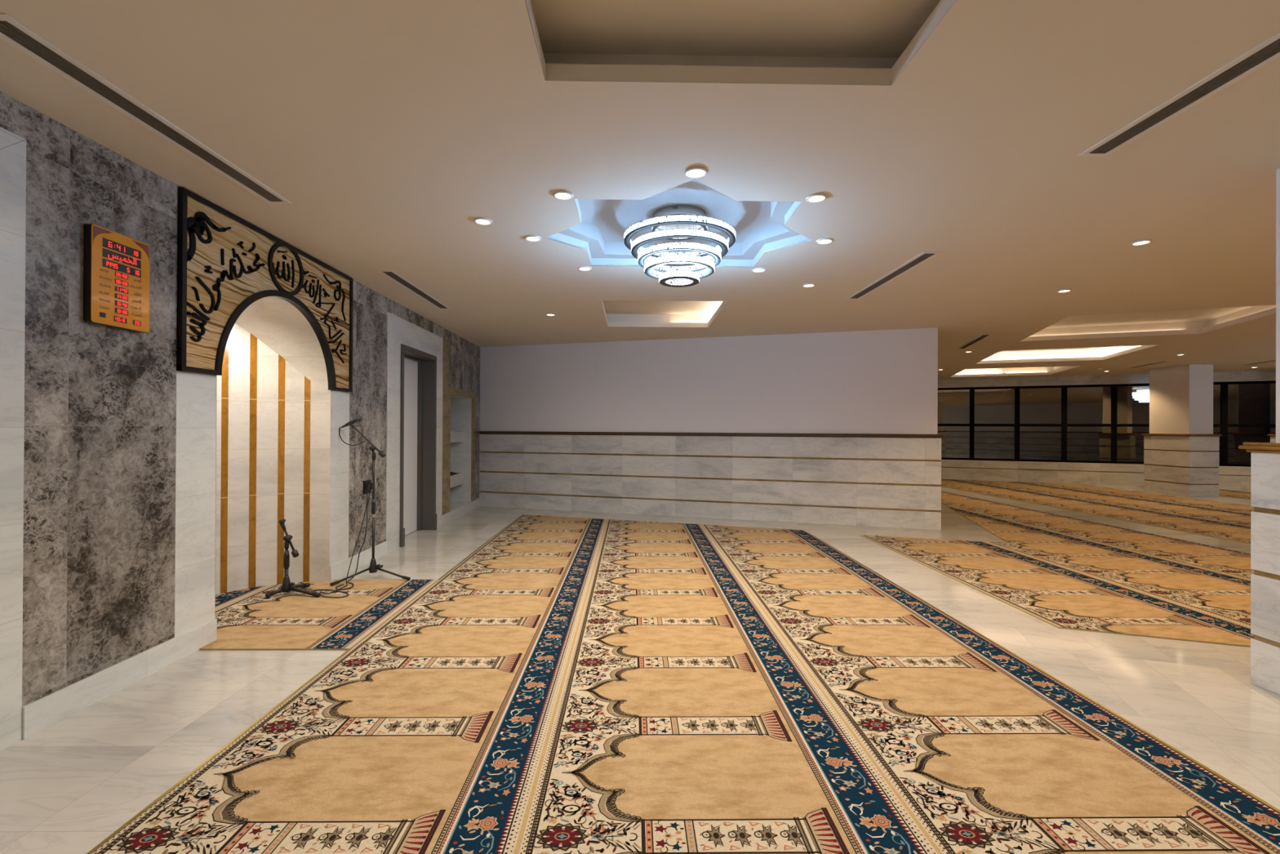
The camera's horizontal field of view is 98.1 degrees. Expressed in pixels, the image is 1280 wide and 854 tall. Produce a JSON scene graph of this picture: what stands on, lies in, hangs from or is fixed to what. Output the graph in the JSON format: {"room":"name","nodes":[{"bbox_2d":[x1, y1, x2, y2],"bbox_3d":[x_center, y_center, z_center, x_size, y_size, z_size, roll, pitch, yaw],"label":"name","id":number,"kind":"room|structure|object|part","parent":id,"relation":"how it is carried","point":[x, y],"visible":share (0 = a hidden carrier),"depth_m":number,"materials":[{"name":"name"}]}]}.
{"room":"mosque","nodes":[
{"label":"mosque","id":0,"kind":"room"},
{"bbox_2d":[0,90,479,751],"bbox_3d":[-2.527,-0.019,2.764,0.146,2.528,12.800,0,0,-1],"label":"wall","id":1,"kind":"structure","parent":0,"point":[108,449],"depth_m":2.55,"materials":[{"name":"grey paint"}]},
{"bbox_2d":[83,223,150,333],"bbox_3d":[-2.436,-0.682,2.594,0.036,0.437,0.298,0,0,-1],"label":"clock","id":2,"kind":"object","parent":1,"relation":"attached to","point":[117,266],"visible":1,"depth_m":2.56,"materials":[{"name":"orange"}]},
{"bbox_2d":[93,225,112,240],"bbox_3d":[-2.417,-0.850,2.499,0.001,0.085,0.095,0,0,-1],"label":"print","id":3,"kind":"object","parent":2,"relation":"on","point":[100,233],"depth_m":2.49,"materials":[{"name":"brown"}]},
{"bbox_2d":[133,240,149,261],"bbox_3d":[-2.420,-0.849,2.690,0.001,0.085,0.095,0,0,-1],"label":"print","id":4,"kind":"object","parent":2,"relation":"on","point":[140,250],"depth_m":2.69,"materials":[{"name":"brown"}]},
{"bbox_2d":[22,497,479,739],"bbox_3d":[-2.468,1.180,2.611,0.032,0.130,12.500,0,0,-1],"label":"baseboard","id":5,"kind":"structure","parent":1,"relation":"attached to","point":[49,710],"depth_m":2.67,"materials":[{"name":"stone"}]},
{"bbox_2d":[176,186,353,392],"bbox_3d":[-2.468,-0.786,3.852,0.048,0.974,1.802,0,0,-1],"label":"calligraphy panel","id":6,"kind":"object","parent":1,"relation":"attached to","point":[226,263],"visible":1,"depth_m":3.36,"materials":[{"name":"wood"},{"name":"black lacquer"},{"name":"black metal"}]},
{"bbox_2d":[363,479,372,493],"bbox_3d":[-2.477,0.546,5.068,0.040,0.120,0.140,0,0,-1],"label":"wall socket","id":7,"kind":"object","parent":1,"relation":"attached to","point":[367,484],"visible":0.83,"depth_m":5.03,"materials":[{"name":"black plastic"}]},
{"bbox_2d":[319,489,368,593],"bbox_3d":[-2.368,0.892,4.575,0.134,0.690,0.934,0,0,-5],"label":"microphone cable","id":8,"kind":"object","parent":7,"relation":"hanging from","point":[367,490],"visible":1,"depth_m":4.56,"materials":[{"name":"black rubber"}]},
{"bbox_2d":[335,488,371,590],"bbox_3d":[-2.388,0.892,4.648,0.125,0.691,0.923,0,0,-17],"label":"microphone cable","id":9,"kind":"object","parent":7,"relation":"hanging from","point":[371,489],"visible":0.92,"depth_m":4.66,"materials":[{"name":"black rubber"}]},
{"bbox_2d":[399,343,436,546],"bbox_3d":[-2.611,0.193,6.295,0.264,2.120,1.033,0,0,-1],"label":"door","id":10,"kind":"structure","parent":1,"relation":"in","point":[418,397],"depth_m":6.72,"materials":[{"name":"grey wood"}]},
{"bbox_2d":[449,395,471,511],"bbox_3d":[-2.777,0.347,7.905,0.440,1.600,1.090,0,0,-1],"label":"niche","id":11,"kind":"object","parent":1,"relation":"attached to","point":[460,406],"visible":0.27,"depth_m":8.43,"materials":[{"name":"white stone"}]},
{"bbox_2d":[449,472,462,488],"bbox_3d":[-2.829,0.776,7.903,0.300,0.172,1.050,0,0,-1],"label":"shelf","id":12,"kind":"object","parent":11,"relation":"attached to","point":[456,480],"depth_m":8.12,"materials":[{"name":"white stone"}]},
{"bbox_2d":[450,431,463,442],"bbox_3d":[-2.826,0.144,7.904,0.300,0.153,1.050,0,0,-1],"label":"shelf","id":13,"kind":"object","parent":11,"relation":"attached to","point":[455,437],"depth_m":8.13,"materials":[{"name":"white stone"}]},
{"bbox_2d":[0,0,1279,379],"bbox_3d":[7.019,-1.323,6.056,19.600,0.190,19.300,0,0,-1],"label":"ceiling","id":14,"kind":"structure","parent":0,"point":[958,129],"depth_m":2.54,"materials":[{"name":"beige paint"}]},
{"bbox_2d":[0,13,292,204],"bbox_3d":[-2.044,-1.279,2.444,0.135,0.005,1.450,0,0,-1],"label":"ceiling vent","id":15,"kind":"object","parent":14,"relation":"in","point":[11,31],"visible":1,"depth_m":2.18,"materials":[{"name":"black metal"}]},
{"bbox_2d":[377,270,451,309],"bbox_3d":[-2.085,-1.272,5.243,0.135,0.005,1.450,0,0,-1],"label":"ceiling vent","id":16,"kind":"object","parent":14,"relation":"in","point":[393,275],"visible":1,"depth_m":5.09,"materials":[{"name":"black metal"}]},
{"bbox_2d":[473,217,492,225],"bbox_3d":[-0.969,-1.268,3.425,0.112,0.010,0.112,0,0,-1],"label":"recessed light","id":17,"kind":"object","parent":14,"relation":"in","point":[481,220],"visible":1,"depth_m":3.41,"materials":[{"name":"white metal"}]},
{"bbox_2d":[524,235,541,241],"bbox_3d":[-0.719,-1.266,3.730,0.112,0.010,0.112,0,0,-1],"label":"recessed light","id":18,"kind":"object","parent":14,"relation":"in","point":[529,237],"visible":1,"depth_m":3.72,"materials":[{"name":"white metal"}]},
{"bbox_2d":[545,313,555,315],"bbox_3d":[-1.004,-1.262,6.238,0.112,0.010,0.112,0,0,-1],"label":"recessed light","id":19,"kind":"object","parent":14,"relation":"in","point":[548,314],"visible":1,"depth_m":6.22,"materials":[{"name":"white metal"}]},
{"bbox_2d":[552,190,573,199],"bbox_3d":[-0.420,-1.267,3.038,0.112,0.010,0.112,0,0,-1],"label":"recessed light","id":20,"kind":"object","parent":14,"relation":"in","point":[559,194],"visible":1,"depth_m":3.03,"materials":[{"name":"white metal"}]},
{"bbox_2d":[577,266,591,271],"bbox_3d":[-0.441,-1.263,4.431,0.112,0.010,0.112,0,0,-1],"label":"recessed light","id":21,"kind":"object","parent":14,"relation":"in","point":[580,268],"visible":1,"depth_m":4.41,"materials":[{"name":"white metal"}]},
{"bbox_2d":[623,204,735,287],"bbox_3d":[0.266,-1.202,3.744,0.749,0.449,0.749,0,0,-1],"label":"chandelier","id":22,"kind":"object","parent":14,"relation":"hanging from","point":[673,222],"visible":1,"depth_m":3.58,"materials":[{"name":"white glass"}]},
{"bbox_3d":[0.265,-1.069,3.744,0.470,0.043,0.470,0,0,-1],"label":"ring frame","id":23,"kind":"part","parent":22,"relation":"part of","materials":[{"name":"grey metal"}]},
{"bbox_3d":[0.265,-0.999,3.744,0.270,0.043,0.270,0,0,-1],"label":"ring frame","id":24,"kind":"part","parent":22,"relation":"part of","materials":[{"name":"grey metal"}]},
{"bbox_3d":[0.265,-1.135,3.744,0.556,0.043,0.556,0,0,-1],"label":"ring frame","id":25,"kind":"part","parent":22,"relation":"part of","materials":[{"name":"grey metal"}]},
{"bbox_3d":[0.266,-1.201,3.744,0.650,0.043,0.650,0,0,-1],"label":"ring frame","id":26,"kind":"part","parent":22,"relation":"part of","materials":[{"name":"grey metal"}]},
{"bbox_3d":[0.266,-1.269,3.744,0.748,0.043,0.748,0,0,-1],"label":"ring frame","id":27,"kind":"part","parent":22,"relation":"part of","materials":[{"name":"grey metal"}]},
{"bbox_3d":[0.266,-1.343,3.745,0.372,0.042,0.372,0,0,-1],"label":"ring frame","id":28,"kind":"part","parent":22,"relation":"part of","materials":[{"name":"grey metal"}]},
{"bbox_2d":[684,166,707,177],"bbox_3d":[0.280,-1.264,2.760,0.112,0.010,0.112,0,0,-1],"label":"recessed light","id":29,"kind":"object","parent":14,"relation":"in","point":[694,171],"visible":1,"depth_m":2.75,"materials":[{"name":"white metal"}]},
{"bbox_2d":[751,267,765,272],"bbox_3d":[0.952,-1.257,4.451,0.112,0.010,0.112,0,0,-1],"label":"recessed light","id":30,"kind":"object","parent":14,"relation":"in","point":[756,269],"visible":1,"depth_m":4.43,"materials":[{"name":"white metal"}]},
{"bbox_2d":[802,283,815,287],"bbox_3d":[1.495,-1.253,4.913,0.112,0.010,0.112,0,0,-1],"label":"recessed light","id":31,"kind":"object","parent":14,"relation":"in","point":[806,285],"visible":1,"depth_m":4.90,"materials":[{"name":"white metal"}]},
{"bbox_2d":[805,193,826,202],"bbox_3d":[0.972,-1.260,3.058,0.112,0.010,0.112,0,0,-1],"label":"recessed light","id":32,"kind":"object","parent":14,"relation":"in","point":[815,197],"visible":1,"depth_m":3.05,"materials":[{"name":"white metal"}]},
{"bbox_2d":[816,237,833,244],"bbox_3d":[1.251,-1.257,3.759,0.112,0.010,0.112,0,0,-1],"label":"recessed light","id":33,"kind":"object","parent":14,"relation":"in","point":[826,240],"visible":1,"depth_m":3.75,"materials":[{"name":"white metal"}]},
{"bbox_2d":[846,251,942,299],"bbox_3d":[2.088,-1.253,4.704,0.135,0.005,1.450,0,0,-1],"label":"ceiling vent","id":34,"kind":"object","parent":14,"relation":"in","point":[924,256],"visible":1,"depth_m":4.54,"materials":[{"name":"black metal"}]},
{"bbox_2d":[955,333,993,349],"bbox_3d":[4.835,-1.231,8.054,0.135,0.005,1.400,0,0,17],"label":"ceiling vent","id":35,"kind":"object","parent":14,"relation":"in","point":[982,336],"visible":1,"depth_m":7.93,"materials":[{"name":"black metal"}]},
{"bbox_2d":[1056,288,1071,292],"bbox_3d":[3.869,-1.241,5.061,0.112,0.010,0.112,0,0,-1],"label":"recessed light","id":36,"kind":"object","parent":14,"relation":"in","point":[1062,290],"visible":1,"depth_m":5.05,"materials":[{"name":"white metal"}]},
{"bbox_2d":[1129,239,1152,245],"bbox_3d":[3.389,-1.246,3.753,0.112,0.010,0.112,0,0,-1],"label":"recessed light","id":37,"kind":"object","parent":14,"relation":"in","point":[1142,242],"visible":1,"depth_m":3.74,"materials":[{"name":"white metal"}]},
{"bbox_2d":[1127,360,1169,368],"bbox_3d":[9.782,-1.201,10.696,0.135,0.005,1.250,0,0,17],"label":"ceiling vent","id":38,"kind":"object","parent":14,"relation":"in","point":[1161,362],"visible":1,"depth_m":10.65,"materials":[{"name":"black metal"}]},
{"bbox_2d":[1077,31,1279,156],"bbox_3d":[2.110,-1.260,1.854,0.135,0.005,1.450,0,0,-1],"label":"ceiling vent","id":39,"kind":"object","parent":14,"relation":"in","point":[1267,51],"visible":1,"depth_m":2.11,"materials":[{"name":"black metal"}]},
{"bbox_2d":[1240,360,1275,365],"bbox_3d":[11.480,-1.194,10.121,0.135,0.005,1.200,0,0,17],"label":"ceiling vent","id":40,"kind":"object","parent":14,"relation":"in","point":[1272,360],"visible":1,"depth_m":10.31,"materials":[{"name":"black metal"}]},
{"bbox_2d":[0,484,1279,853],"bbox_3d":[6.207,1.355,6.037,21.000,0.120,19.100,0,0,-1],"label":"floor","id":41,"kind":"structure","parent":0,"point":[65,788],"depth_m":2.63,"materials":[{"name":"stone"}]},
{"bbox_2d":[86,648,351,853],"bbox_3d":[-1.587,1.239,0.889,0.013,0.010,4.430,0,0,-1],"label":"edging","id":42,"kind":"object","parent":41,"relation":"on","point":[221,749],"visible":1,"depth_m":2.02,"materials":[{"name":"fabric"}]},
{"bbox_2d":[215,584,272,609],"bbox_3d":[-3.021,1.239,3.832,0.296,0.010,1.042,0,0,-1],"label":"carpet","id":43,"kind":"object","parent":41,"relation":"on","point":[222,599],"visible":0.27,"depth_m":4.07,"materials":[{"name":"beige fabric"}]},
{"bbox_2d":[214,296,330,618],"bbox_3d":[-2.828,0.175,3.837,0.703,2.141,1.221,0,0,-1],"label":"mihrab","id":44,"kind":"object","parent":41,"relation":"on","point":[273,395],"visible":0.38,"depth_m":4.33,"materials":[{"name":"stone"}]},
{"bbox_2d":[199,579,438,649],"bbox_3d":[-2.254,1.243,3.809,1.237,0.010,1.421,0,0,-1],"label":"carpet","id":45,"kind":"object","parent":41,"relation":"on","point":[291,620],"visible":0.84,"depth_m":3.67,"materials":[{"name":"beige carpet"}]},
{"bbox_2d":[265,519,320,598],"bbox_3d":[-2.520,0.961,4.152,0.379,0.558,0.311,0,0,-1],"label":"microphone stand","id":46,"kind":"object","parent":45,"relation":"on","point":[286,586],"visible":1,"depth_m":4.09,"materials":[{"name":"black metal"}]},
{"bbox_3d":[-2.656,1.204,4.059,0.026,0.051,0.106,0,0,36],"label":"leg","id":47,"kind":"part","parent":46,"relation":"part of","materials":[{"name":"black metal"}]},
{"bbox_3d":[-2.596,0.839,4.108,0.107,0.209,0.016,0,0,2],"label":"boom arm","id":48,"kind":"part","parent":46,"relation":"part of","materials":[{"name":"black metal"}]},
{"bbox_3d":[-2.595,1.205,4.201,0.026,0.051,0.154,0,0,15],"label":"leg","id":49,"kind":"part","parent":46,"relation":"part of","materials":[{"name":"black metal"}]},
{"bbox_3d":[-2.482,1.205,4.076,0.225,0.052,0.026,0,0,14],"label":"leg","id":50,"kind":"part","parent":46,"relation":"part of","materials":[{"name":"black metal"}]},
{"bbox_2d":[311,589,348,597],"bbox_3d":[-2.301,1.232,4.113,0.348,0.009,0.142,0,0,26],"label":"microphone cable","id":51,"kind":"object","parent":45,"relation":"on","point":[315,589],"visible":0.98,"depth_m":4.14,"materials":[{"name":"black rubber"}]},
{"bbox_2d":[329,421,410,586],"bbox_3d":[-2.139,0.597,4.607,0.557,1.284,0.588,0,0,-1],"label":"microphone stand","id":52,"kind":"object","parent":45,"relation":"on","point":[373,567],"visible":1,"depth_m":4.57,"materials":[{"name":"black metal"}]},
{"bbox_2d":[342,415,363,427],"bbox_3d":[-2.377,-0.044,4.579,0.175,0.104,0.052,0,0,-1],"label":"microphone","id":53,"kind":"object","parent":52,"relation":"attached to","point":[359,418],"visible":1,"depth_m":4.57,"materials":[{"name":"black metal"}]},
{"bbox_3d":[-2.381,-0.042,4.580,0.116,0.077,0.040,0,0,-1],"label":"handle","id":54,"kind":"part","parent":53,"relation":"part of","materials":[{"name":"black metal"}]},
{"bbox_2d":[338,426,364,445],"bbox_3d":[-2.378,0.077,4.588,0.216,0.159,0.011,0,0,-1],"label":"microphone cable","id":55,"kind":"object","parent":53,"relation":"attached to","point":[340,427],"visible":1,"depth_m":4.58,"materials":[{"name":"black rubber"}]},
{"bbox_2d":[355,415,363,422],"bbox_3d":[-2.317,-0.069,4.580,0.054,0.055,0.052,0,0,-1],"label":"grille","id":56,"kind":"object","parent":53,"relation":"attached to","point":[359,418],"depth_m":4.56,"materials":[{"name":"grey metal"}]},
{"bbox_3d":[-2.301,1.192,4.455,0.017,0.073,0.259,0,0,37],"label":"leg","id":57,"kind":"part","parent":52,"relation":"part of","materials":[{"name":"black metal"}]},
{"bbox_3d":[-2.255,0.104,4.583,0.269,0.253,0.014,0,0,1],"label":"boom arm","id":58,"kind":"part","parent":52,"relation":"part of","materials":[{"name":"black metal"}]},
{"bbox_3d":[-2.042,1.193,4.540,0.271,0.073,0.017,0,0,15],"label":"leg","id":59,"kind":"part","parent":52,"relation":"part of","materials":[{"name":"black metal"}]},
{"bbox_2d":[92,514,607,853],"bbox_3d":[-1.000,1.248,3.314,1.229,0.010,9.263,0,0,-1],"label":"carpet","id":60,"kind":"object","parent":41,"relation":"on","point":[429,735],"visible":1,"depth_m":2.23,"materials":[{"name":"beige carpet"}]},
{"bbox_2d":[438,514,522,580],"bbox_3d":[-1.664,1.252,6.228,0.013,0.010,3.390,0,0,-1],"label":"edging","id":61,"kind":"object","parent":41,"relation":"on","point":[521,514],"visible":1,"depth_m":5.55,"materials":[{"name":"gold metal"}]},
{"bbox_2d":[515,519,940,853],"bbox_3d":[0.237,1.254,3.138,1.240,0.010,8.874,0,0,-1],"label":"carpet","id":62,"kind":"object","parent":41,"relation":"on","point":[685,721],"visible":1,"depth_m":2.24,"materials":[{"name":"beige carpet"}]},
{"bbox_2d":[702,524,1279,853],"bbox_3d":[1.462,1.259,2.959,1.203,0.010,8.481,0,0,-1],"label":"carpet","id":63,"kind":"object","parent":41,"relation":"on","point":[988,752],"visible":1,"depth_m":2.26,"materials":[{"name":"beige carpet"}]},
{"bbox_2d":[804,530,1279,813],"bbox_3d":[2.075,1.262,2.747,0.015,0.010,8.040,0,0,-1],"label":"edging","id":64,"kind":"object","parent":41,"relation":"on","point":[958,621],"visible":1,"depth_m":2.47,"materials":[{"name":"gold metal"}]},
{"bbox_2d":[860,534,1253,647],"bbox_3d":[3.244,1.272,4.816,1.240,0.010,3.458,0,0,-1],"label":"carpet","id":65,"kind":"object","parent":41,"relation":"on","point":[1060,597],"visible":0.97,"depth_m":4.16,"materials":[{"name":"beige carpet"}]},
{"bbox_2d":[940,479,1250,544],"bbox_3d":[7.348,1.300,8.048,1.240,0.010,12.666,0,0,-1],"label":"carpet","id":66,"kind":"object","parent":41,"relation":"on","point":[1216,529],"visible":0.88,"depth_m":8.44,"materials":[{"name":"beige carpet"}]},
{"bbox_2d":[941,491,1253,579],"bbox_3d":[5.613,1.290,7.331,1.090,0.010,10.027,0,0,-1],"label":"carpet","id":67,"kind":"object","parent":41,"relation":"on","point":[1233,562],"visible":0.92,"depth_m":6.45,"materials":[{"name":"beige carpet"}]},
{"bbox_2d":[946,505,1250,626],"bbox_3d":[4.469,1.281,5.904,1.240,0.010,6.454,0,0,-1],"label":"carpet","id":68,"kind":"object","parent":41,"relation":"on","point":[1224,595],"visible":0.95,"depth_m":4.98,"materials":[{"name":"beige fabric"}]},
{"bbox_2d":[955,479,1250,526],"bbox_3d":[8.594,1.305,7.597,1.240,0.010,12.584,0,0,-1],"label":"carpet","id":69,"kind":"object","parent":41,"relation":"on","point":[1220,515],"visible":0.94,"depth_m":9.59,"materials":[{"name":"beige carpet"}]},
{"bbox_2d":[1021,481,1253,513],"bbox_3d":[9.706,1.310,7.167,0.970,0.010,12.360,0,0,-1],"label":"carpet","id":70,"kind":"object","parent":41,"relation":"on","point":[1195,502],"visible":0.91,"depth_m":10.32,"materials":[{"name":"beige carpet"}]},
{"bbox_2d":[1141,364,1222,496],"bbox_3d":[10.751,0.066,11.047,0.640,2.528,1.000,0,0,-1],"label":"column","id":71,"kind":"structure","parent":41,"relation":"on","point":[1181,454],"depth_m":10.74,"materials":[{"name":"stone"}]},
{"bbox_3d":[10.750,0.159,11.047,0.640,0.047,1.000,0,0,-1],"label":"moulding","id":72,"kind":"part","parent":71,"relation":"part of","materials":[{"name":"brown wood"}]},
{"bbox_2d":[1137,485,1250,499],"bbox_3d":[11.847,1.324,8.817,1.240,0.010,7.295,0,0,-1],"label":"carpet","id":73,"kind":"object","parent":41,"relation":"on","point":[1236,494],"visible":0.3,"depth_m":10.93,"materials":[{"name":"beige carpet"}]},
{"bbox_2d":[1238,168,1279,695],"bbox_3d":[3.428,0.009,2.371,0.837,2.528,0.842,0,0,-1],"label":"column","id":74,"kind":"structure","parent":41,"relation":"on","point":[1264,456],"depth_m":2.69,"materials":[{"name":"stone"}]},
{"bbox_3d":[3.427,0.101,2.371,0.837,0.047,0.842,0,0,-1],"label":"moulding","id":75,"kind":"part","parent":74,"relation":"part of","materials":[{"name":"brown wood"}]},
{"bbox_2d":[1266,434,1275,442],"bbox_3d":[13.052,0.077,10.941,0.640,2.528,0.660,0,0,-1],"label":"column","id":76,"kind":"structure","parent":41,"relation":"on","point":[1273,437],"depth_m":11.18,"materials":[{"name":"stone"}]},
{"bbox_3d":[13.052,0.170,10.940,0.640,0.047,0.660,0,0,-1],"label":"moulding","id":77,"kind":"part","parent":76,"relation":"part of","materials":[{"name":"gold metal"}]},
{"bbox_2d":[479,327,941,530],"bbox_3d":[0.498,0.009,8.041,6.885,2.528,0.313,0,0,17],"label":"wall","id":78,"kind":"structure","parent":0,"point":[879,381],"depth_m":7.71,"materials":[{"name":"white paint"}]},
{"bbox_2d":[478,431,944,438],"bbox_3d":[0.660,0.102,7.992,6.605,0.047,0.373,0,0,17],"label":"trim","id":79,"kind":"structure","parent":78,"relation":"attached to","point":[653,433],"depth_m":7.66,"materials":[{"name":"brown"}]},
{"bbox_2d":[937,370,1275,490],"bbox_3d":[9.552,0.066,13.386,16.400,2.528,0.300,0,0,23],"label":"wall","id":80,"kind":"structure","parent":0,"point":[1230,477],"depth_m":13.00,"materials":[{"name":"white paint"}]},
{"bbox_2d":[937,386,972,460],"bbox_3d":[7.849,-0.084,14.031,0.940,1.816,0.070,0,0,23],"label":"window","id":81,"kind":"structure","parent":80,"relation":"attached to","point":[954,406],"depth_m":13.98,"materials":[{"name":"black glass"}]},
{"bbox_3d":[7.851,-0.509,14.032,0.844,0.856,0.006,0,0,23],"label":"pane","id":82,"kind":"part","parent":81,"relation":"part of","materials":[{"name":"clear glass"}]},
{"bbox_3d":[7.846,0.377,14.030,0.844,0.793,0.006,0,0,23],"label":"pane","id":83,"kind":"part","parent":81,"relation":"part of","materials":[{"name":"clear glass"}]},
{"bbox_2d":[972,386,1017,461],"bbox_3d":[8.716,-0.081,13.656,0.950,1.816,0.070,0,0,23],"label":"window","id":84,"kind":"structure","parent":80,"relation":"attached to","point":[994,409],"depth_m":13.64,"materials":[{"name":"black glass"}]},
{"bbox_3d":[8.714,0.381,13.655,0.854,0.793,0.006,0,0,23],"label":"pane","id":85,"kind":"part","parent":84,"relation":"part of","materials":[{"name":"clear glass"}]},
{"bbox_3d":[8.718,-0.506,13.657,0.854,0.856,0.006,0,0,23],"label":"pane","id":86,"kind":"part","parent":84,"relation":"part of","materials":[{"name":"clear glass"}]},
{"bbox_2d":[1017,385,1064,462],"bbox_3d":[9.581,-0.078,13.282,0.935,1.816,0.070,0,0,23],"label":"window","id":87,"kind":"structure","parent":80,"relation":"attached to","point":[1040,408],"depth_m":13.28,"materials":[{"name":"black glass"}]},
{"bbox_3d":[9.583,-0.503,13.283,0.839,0.856,0.006,0,0,23],"label":"pane","id":88,"kind":"part","parent":87,"relation":"part of","materials":[{"name":"clear glass"}]},
{"bbox_3d":[9.579,0.384,13.280,0.839,0.793,0.006,0,0,23],"label":"pane","id":89,"kind":"part","parent":87,"relation":"part of","materials":[{"name":"clear glass"}]},
{"bbox_2d":[1064,383,1114,463],"bbox_3d":[10.439,-0.074,12.910,0.935,1.816,0.070,0,0,23],"label":"window","id":90,"kind":"structure","parent":80,"relation":"attached to","point":[1089,409],"depth_m":12.90,"materials":[{"name":"black glass"}]},
{"bbox_3d":[10.437,0.387,12.909,0.839,0.793,0.006,0,0,23],"label":"pane","id":91,"kind":"part","parent":90,"relation":"part of","materials":[{"name":"clear glass"}]},
{"bbox_3d":[10.441,-0.499,12.911,0.839,0.856,0.006,0,0,23],"label":"pane","id":92,"kind":"part","parent":90,"relation":"part of","materials":[{"name":"clear glass"}]},
{"bbox_2d":[1114,383,1149,464],"bbox_3d":[11.299,-0.071,12.538,0.940,1.816,0.070,0,0,23],"label":"window","id":93,"kind":"structure","parent":80,"relation":"attached to","point":[1131,401],"depth_m":12.60,"materials":[{"name":"black glass"}]},
{"bbox_3d":[11.297,0.390,12.537,0.844,0.793,0.006,0,0,23],"label":"pane","id":94,"kind":"part","parent":93,"relation":"part of","materials":[{"name":"clear glass"}]},
{"bbox_3d":[11.302,-0.496,12.539,0.844,0.856,0.006,0,0,23],"label":"pane","id":95,"kind":"part","parent":93,"relation":"part of","materials":[{"name":"clear glass"}]},
{"bbox_2d":[1213,382,1225,466],"bbox_3d":[12.167,-0.068,12.163,0.950,1.816,0.070,0,0,23],"label":"window","id":96,"kind":"structure","parent":80,"relation":"attached to","point":[1219,388],"depth_m":11.99,"materials":[{"name":"black glass"}]},
{"bbox_3d":[12.169,-0.493,12.164,0.854,0.856,0.006,0,0,23],"label":"pane","id":97,"kind":"part","parent":96,"relation":"part of","materials":[{"name":"clear glass"}]},
{"bbox_3d":[12.165,0.394,12.162,0.854,0.793,0.006,0,0,23],"label":"pane","id":98,"kind":"part","parent":96,"relation":"part of","materials":[{"name":"clear glass"}]},
{"bbox_2d":[1224,380,1275,466],"bbox_3d":[13.034,-0.065,11.788,0.940,1.816,0.070,0,0,23],"label":"window","id":99,"kind":"structure","parent":80,"relation":"attached to","point":[1250,406],"depth_m":11.82,"materials":[{"name":"black glass"}]},
{"bbox_3d":[13.036,-0.490,11.789,0.844,0.856,0.006,0,0,23],"label":"pane","id":100,"kind":"part","parent":99,"relation":"part of","materials":[{"name":"clear glass"}]},
{"bbox_3d":[13.032,0.397,11.786,0.844,0.793,0.006,0,0,23],"label":"pane","id":101,"kind":"part","parent":99,"relation":"part of","materials":[{"name":"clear glass"}]}
]}

